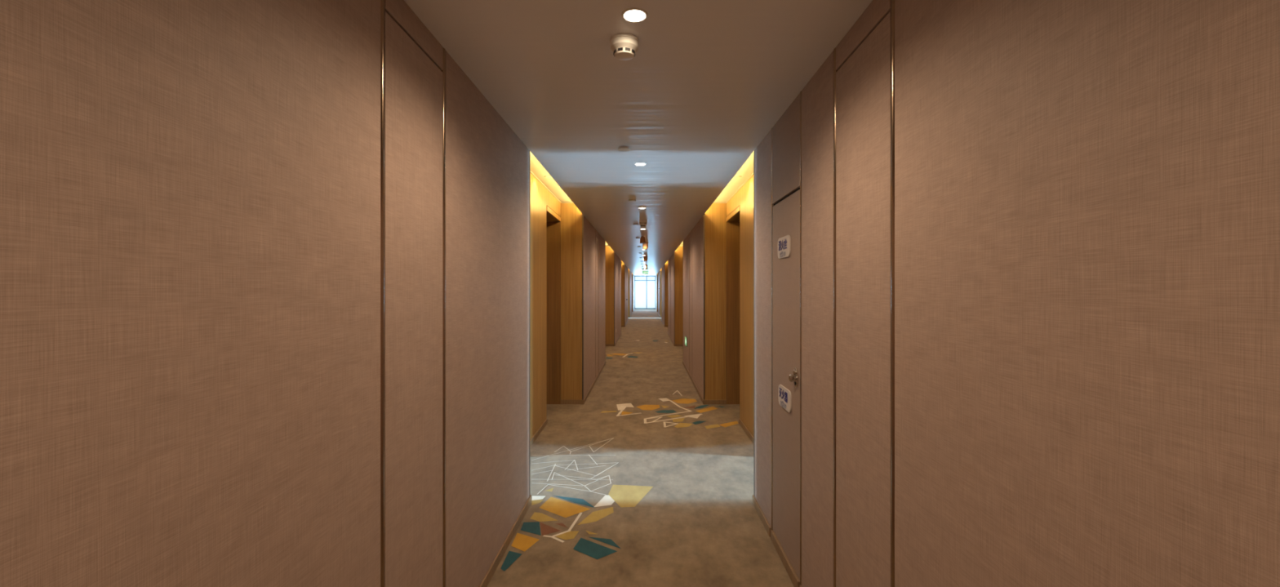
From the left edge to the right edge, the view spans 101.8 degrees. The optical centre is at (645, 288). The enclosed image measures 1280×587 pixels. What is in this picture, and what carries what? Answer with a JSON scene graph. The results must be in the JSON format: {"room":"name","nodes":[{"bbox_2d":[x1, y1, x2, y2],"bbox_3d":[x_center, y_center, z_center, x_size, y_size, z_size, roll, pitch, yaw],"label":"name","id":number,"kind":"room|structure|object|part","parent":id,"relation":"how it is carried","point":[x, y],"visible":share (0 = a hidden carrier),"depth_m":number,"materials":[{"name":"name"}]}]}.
{"room":"hotel corridor","nodes":[
{"label":"hotel corridor","id":0,"kind":"room"},
{"bbox_2d":[0,0,634,586],"bbox_3d":[-1.103,0.195,17.244,0.562,2.750,42.488,0,0,0],"label":"wall","id":1,"kind":"structure","parent":0,"point":[286,300],"depth_m":1.14,"materials":[{"name":"brown fabric"}]},
{"bbox_3d":[-0.832,0.273,-1.190,0.016,2.515,5.620,0,0,0],"label":"fabric panel","id":2,"kind":"part","parent":1,"relation":"part of","materials":[{"name":"beige fabric"}]},
{"bbox_3d":[-0.833,0.322,1.885,0.015,2.408,0.470,0,0,0],"label":"jib door","id":3,"kind":"part","parent":1,"relation":"part of","materials":[{"name":"fabric"}]},
{"bbox_3d":[-0.832,-0.938,1.885,0.016,0.095,0.470,0,0,0],"label":"head panel","id":4,"kind":"part","parent":1,"relation":"part of","materials":[{"name":"fabric"}]},
{"bbox_3d":[-0.832,0.273,2.923,0.016,2.515,1.546,0,0,0],"label":"fabric panel","id":5,"kind":"part","parent":1,"relation":"part of","materials":[{"name":"beige fabric"}]},
{"bbox_3d":[-1.134,0.193,5.320,0.020,2.675,1.200,0,0,0],"label":"veneer panel","id":6,"kind":"part","parent":1,"relation":"part of","materials":[{"name":"brown wood"}]},
{"bbox_3d":[-1.134,-1.050,6.410,0.020,0.191,0.980,0,0,0],"label":"veneer panel","id":7,"kind":"part","parent":1,"relation":"part of","materials":[{"name":"brown wood"}]},
{"bbox_2d":[479,309,634,586],"bbox_3d":[-0.969,1.501,17.250,0.311,0.058,42.500,0,0,0],"label":"baseboard","id":8,"kind":"structure","parent":1,"relation":"attached to","point":[491,571],"depth_m":3.38,"materials":[{"name":"brown wood"}]},
{"bbox_3d":[-0.981,0.193,6.906,0.284,2.675,0.012,0,0,0],"label":"return panel","id":9,"kind":"part","parent":1,"relation":"part of","materials":[{"name":"brown wood"}]},
{"bbox_3d":[-0.832,0.273,7.767,0.016,2.515,1.706,0,0,0],"label":"fabric panel","id":10,"kind":"part","parent":1,"relation":"part of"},
{"bbox_3d":[-0.833,0.322,8.885,0.015,2.408,0.470,0,0,0],"label":"jib door","id":11,"kind":"part","parent":1,"relation":"part of","materials":[{"name":"fabric"}]},
{"bbox_3d":[-0.832,0.273,9.923,0.016,2.515,1.546,0,0,0],"label":"fabric panel","id":12,"kind":"part","parent":1,"relation":"part of","materials":[{"name":"beige fabric"}]},
{"bbox_3d":[-0.981,0.193,13.906,0.284,2.675,0.012,0,0,0],"label":"return panel","id":13,"kind":"part","parent":1,"relation":"part of","materials":[{"name":"brown wood"}]},
{"bbox_3d":[-0.832,0.273,14.767,0.016,2.515,1.706,0,0,0],"label":"fabric panel","id":14,"kind":"part","parent":1,"relation":"part of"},
{"bbox_3d":[-0.833,0.322,15.885,0.015,2.408,0.470,0,0,0],"label":"jib door","id":15,"kind":"part","parent":1,"relation":"part of","materials":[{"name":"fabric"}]},
{"bbox_3d":[-0.832,0.273,16.923,0.016,2.515,1.546,0,0,0],"label":"fabric panel","id":16,"kind":"part","parent":1,"relation":"part of","materials":[{"name":"beige fabric"}]},
{"bbox_3d":[-0.981,0.193,20.906,0.284,2.675,0.012,0,0,0],"label":"return panel","id":17,"kind":"part","parent":1,"relation":"part of","materials":[{"name":"brown wood"}]},
{"bbox_3d":[-0.832,0.273,21.767,0.016,2.515,1.706,0,0,0],"label":"fabric panel","id":18,"kind":"part","parent":1,"relation":"part of","materials":[{"name":"beige fabric"}]},
{"bbox_3d":[-0.833,0.322,22.885,0.015,2.408,0.470,0,0,0],"label":"jib door","id":19,"kind":"part","parent":1,"relation":"part of","materials":[{"name":"fabric"}]},
{"bbox_3d":[-0.832,0.273,23.923,0.016,2.515,1.546,0,0,0],"label":"fabric panel","id":20,"kind":"part","parent":1,"relation":"part of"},
{"bbox_3d":[-0.981,0.193,27.906,0.284,2.675,0.012,0,0,0],"label":"return panel","id":21,"kind":"part","parent":1,"relation":"part of","materials":[{"name":"brown wood"}]},
{"bbox_3d":[-0.832,0.273,28.767,0.016,2.515,1.706,0,0,0],"label":"fabric panel","id":22,"kind":"part","parent":1,"relation":"part of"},
{"bbox_3d":[-0.832,0.273,30.923,0.016,2.515,1.546,0,0,0],"label":"fabric panel","id":23,"kind":"part","parent":1,"relation":"part of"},
{"bbox_3d":[-0.981,0.193,34.906,0.284,2.675,0.012,0,0,0],"label":"return panel","id":24,"kind":"part","parent":1,"relation":"part of","materials":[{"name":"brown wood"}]},
{"bbox_3d":[-0.832,0.273,37.816,0.016,2.515,1.341,0,0,0],"label":"fabric panel","id":25,"kind":"part","parent":1,"relation":"part of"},
{"bbox_2d":[404,0,872,275],"bbox_3d":[-0.025,-1.107,17.280,3.150,0.245,42.560,0,0,0],"label":"ceiling","id":26,"kind":"structure","parent":0,"point":[706,82],"depth_m":2.56,"materials":[{"name":"white paint"}]},
{"bbox_2d":[609,33,638,60],"bbox_3d":[-0.083,-0.951,2.060,0.114,0.068,0.114,0,0,0],"label":"smoke detector","id":27,"kind":"object","parent":26,"relation":"attached to","point":[624,46],"visible":1,"depth_m":2.02,"materials":[{"name":"white plastic"}]},
{"bbox_2d":[617,146,630,151],"bbox_3d":[-0.150,-0.977,3.630,0.088,0.016,0.088,0,0,0],"label":"sprinkler cover","id":28,"kind":"object","parent":26,"relation":"attached to","point":[623,148],"visible":1,"depth_m":3.61,"materials":[{"name":"white plastic"}]},
{"bbox_2d":[621,7,648,22],"bbox_3d":[-0.038,-0.982,1.870,0.096,0.006,0.096,0,0,0],"label":"recessed light","id":29,"kind":"object","parent":26,"relation":"in","point":[634,15],"visible":1,"depth_m":1.86,"materials":[{"name":"white plastic"}]},
{"bbox_2d":[634,162,646,165],"bbox_3d":[-0.038,-0.982,4.100,0.096,0.006,0.096,0,0,0],"label":"recessed light","id":30,"kind":"object","parent":26,"relation":"in","point":[636,163],"visible":1,"depth_m":4.09,"materials":[{"name":"white"}]},
{"bbox_2d":[640,235,645,243],"bbox_3d":[-0.050,-0.919,9.750,0.116,0.132,0.116,0,0,0],"label":"fitting","id":31,"kind":"object","parent":26,"relation":"attached to","point":[642,237],"visible":1,"depth_m":9.71,"materials":[{"name":"brown plastic"}]},
{"bbox_2d":[639,222,646,226],"bbox_3d":[-0.035,-0.951,7.720,0.114,0.068,0.114,0,0,0],"label":"smoke detector","id":32,"kind":"object","parent":26,"relation":"attached to","point":[641,224],"visible":1,"depth_m":7.68,"materials":[{"name":"white plastic"}]},
{"bbox_2d":[642,242,648,249],"bbox_3d":[0.000,-0.906,11.050,0.136,0.157,0.136,0,0,0],"label":"ceiling light","id":33,"kind":"object","parent":26,"relation":"attached to","point":[645,246],"visible":0.8,"depth_m":11.01,"materials":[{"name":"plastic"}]},
{"bbox_2d":[486,309,794,586],"bbox_3d":[-0.025,1.553,17.350,2.750,0.053,42.700,0,0,0],"label":"floor","id":34,"kind":"structure","parent":0,"point":[642,482],"depth_m":3.97,"materials":[{"name":"carpet"}]},
{"bbox_2d":[500,437,653,570],"bbox_3d":[-0.491,1.528,4.075,1.106,0.002,2.519,0,0,0],"label":"print","id":35,"kind":"object","parent":34,"relation":"on","point":[591,507],"depth_m":3.61,"materials":[{"name":"carpet"}]},
{"bbox_2d":[606,351,642,358],"bbox_3d":[-0.486,1.529,11.963,0.836,0.001,1.179,0,0,0],"label":"print","id":36,"kind":"object","parent":34,"relation":"on","point":[609,354],"depth_m":11.99,"materials":[{"name":"carpet"}]},
{"bbox_2d":[600,390,738,428],"bbox_3d":[0.251,1.528,6.752,1.620,0.001,2.147,0,0,0],"label":"print","id":37,"kind":"object","parent":34,"relation":"on","point":[619,409],"depth_m":6.47,"materials":[{"name":"carpet"}]},
{"bbox_2d":[655,0,1279,586],"bbox_3d":[1.055,0.195,17.244,0.562,2.750,42.488,0,0,0],"label":"wall","id":38,"kind":"structure","parent":0,"point":[1039,240],"depth_m":1.06,"materials":[{"name":"brown fabric"}]},
{"bbox_3d":[0.784,0.273,37.816,0.016,2.515,1.341,0,0,0],"label":"fabric panel","id":39,"kind":"part","parent":38,"relation":"part of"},
{"bbox_3d":[0.784,0.273,35.764,0.016,2.515,1.701,0,0,0],"label":"fabric panel","id":40,"kind":"part","parent":38,"relation":"part of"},
{"bbox_3d":[0.932,0.193,34.906,0.284,2.675,0.012,0,0,0],"label":"return panel","id":41,"kind":"part","parent":38,"relation":"part of","materials":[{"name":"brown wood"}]},
{"bbox_3d":[0.784,0.273,30.923,0.016,2.515,1.546,0,0,0],"label":"fabric panel","id":42,"kind":"part","parent":38,"relation":"part of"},
{"bbox_3d":[0.784,0.273,28.767,0.016,2.515,1.706,0,0,0],"label":"fabric panel","id":43,"kind":"part","parent":38,"relation":"part of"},
{"bbox_3d":[0.932,0.193,27.906,0.284,2.675,0.012,0,0,0],"label":"return panel","id":44,"kind":"part","parent":38,"relation":"part of","materials":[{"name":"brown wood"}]},
{"bbox_3d":[0.784,0.273,23.923,0.016,2.515,1.546,0,0,0],"label":"fabric panel","id":45,"kind":"part","parent":38,"relation":"part of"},
{"bbox_3d":[0.784,0.273,21.767,0.016,2.515,1.706,0,0,0],"label":"fabric panel","id":46,"kind":"part","parent":38,"relation":"part of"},
{"bbox_3d":[0.932,0.193,20.906,0.284,2.675,0.012,0,0,0],"label":"return panel","id":47,"kind":"part","parent":38,"relation":"part of","materials":[{"name":"brown wood"}]},
{"bbox_3d":[0.784,0.273,16.923,0.016,2.515,1.546,0,0,0],"label":"fabric panel","id":48,"kind":"part","parent":38,"relation":"part of","materials":[{"name":"beige fabric"}]},
{"bbox_3d":[0.784,0.322,15.885,0.015,2.408,0.470,0,0,0],"label":"jib door","id":49,"kind":"part","parent":38,"relation":"part of","materials":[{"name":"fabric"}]},
{"bbox_3d":[0.784,0.273,14.767,0.016,2.515,1.706,0,0,0],"label":"fabric panel","id":50,"kind":"part","parent":38,"relation":"part of","materials":[{"name":"beige fabric"}]},
{"bbox_3d":[0.932,0.193,13.906,0.284,2.675,0.012,0,0,0],"label":"return panel","id":51,"kind":"part","parent":38,"relation":"part of","materials":[{"name":"brown wood"}]},
{"bbox_2d":[684,335,687,346],"bbox_3d":[0.768,0.990,9.830,0.014,0.170,0.380,0,0,0],"label":"sign","id":52,"kind":"object","parent":38,"relation":"attached to","point":[686,337],"visible":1,"depth_m":9.72,"materials":[{"name":"plastic"}]},
{"bbox_3d":[0.784,0.273,9.923,0.016,2.515,1.546,0,0,0],"label":"fabric panel","id":53,"kind":"part","parent":38,"relation":"part of","materials":[{"name":"beige fabric"}]},
{"bbox_3d":[0.784,0.322,8.885,0.015,2.408,0.470,0,0,0],"label":"jib door","id":54,"kind":"part","parent":38,"relation":"part of","materials":[{"name":"fabric"}]},
{"bbox_3d":[0.784,0.273,7.767,0.016,2.515,1.706,0,0,0],"label":"fabric panel","id":55,"kind":"part","parent":38,"relation":"part of","materials":[{"name":"beige fabric"}]},
{"bbox_3d":[0.932,0.193,6.906,0.284,2.675,0.012,0,0,0],"label":"return panel","id":56,"kind":"part","parent":38,"relation":"part of","materials":[{"name":"brown wood"}]},
{"bbox_2d":[655,308,801,586],"bbox_3d":[0.920,1.501,17.250,0.311,0.058,42.500,0,0,0],"label":"baseboard","id":57,"kind":"structure","parent":38,"relation":"attached to","point":[768,528],"depth_m":5.74,"materials":[{"name":"brown wood"}]},
{"bbox_3d":[1.086,-1.050,6.410,0.020,0.191,0.980,0,0,0],"label":"veneer panel","id":58,"kind":"part","parent":38,"relation":"part of","materials":[{"name":"brown wood"}]},
{"bbox_3d":[1.086,0.193,5.320,0.020,2.675,1.200,0,0,0],"label":"veneer panel","id":59,"kind":"part","parent":38,"relation":"part of","materials":[{"name":"brown wood"}]},
{"bbox_3d":[0.784,0.273,3.450,0.016,2.515,0.491,0,0,0],"label":"fabric panel","id":60,"kind":"part","parent":38,"relation":"part of","materials":[{"name":"beige fabric"}]},
{"bbox_2d":[770,189,799,586],"bbox_3d":[0.764,0.514,2.895,0.056,2.032,0.562,0,0,0],"label":"door","id":61,"kind":"structure","parent":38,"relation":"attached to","point":[785,533],"depth_m":2.85,"materials":[{"name":"wood"}]},
{"bbox_3d":[0.753,0.457,2.666,0.035,0.042,0.042,0,0,0],"label":"knob","id":62,"kind":"part","parent":61,"relation":"part of","materials":[{"name":"silver metal"}]},
{"bbox_3d":[0.784,-0.751,2.895,0.016,0.467,0.572,0,0,0],"label":"head panel","id":63,"kind":"part","parent":38,"relation":"part of","materials":[{"name":"fabric"}]},
{"bbox_3d":[0.784,0.273,2.368,0.016,2.515,0.435,0,0,0],"label":"fabric panel","id":64,"kind":"part","parent":38,"relation":"part of","materials":[{"name":"beige fabric"}]},
{"bbox_3d":[0.784,0.322,1.885,0.015,2.408,0.470,0,0,0],"label":"jib door","id":65,"kind":"part","parent":38,"relation":"part of","materials":[{"name":"fabric"}]},
{"bbox_3d":[0.784,-0.938,1.885,0.016,0.095,0.470,0,0,0],"label":"head panel","id":66,"kind":"part","parent":38,"relation":"part of","materials":[{"name":"fabric"}]},
{"bbox_3d":[0.784,0.273,-1.190,0.016,2.515,5.620,0,0,0],"label":"fabric panel","id":67,"kind":"part","parent":38,"relation":"part of","materials":[{"name":"beige fabric"}]},
{"bbox_3d":[-0.025,0.200,38.560,2.950,2.760,0.120,0,0,0],"label":"wall","id":68,"kind":"structure","parent":0,"visible":0},
{"bbox_2d":[634,275,655,308],"bbox_3d":[-0.024,0.243,38.480,1.580,2.454,0.200,0,0,0],"label":"window","id":69,"kind":"structure","parent":68,"relation":"in","point":[646,276],"depth_m":38.52,"materials":[{"name":"glass"}]}
]}

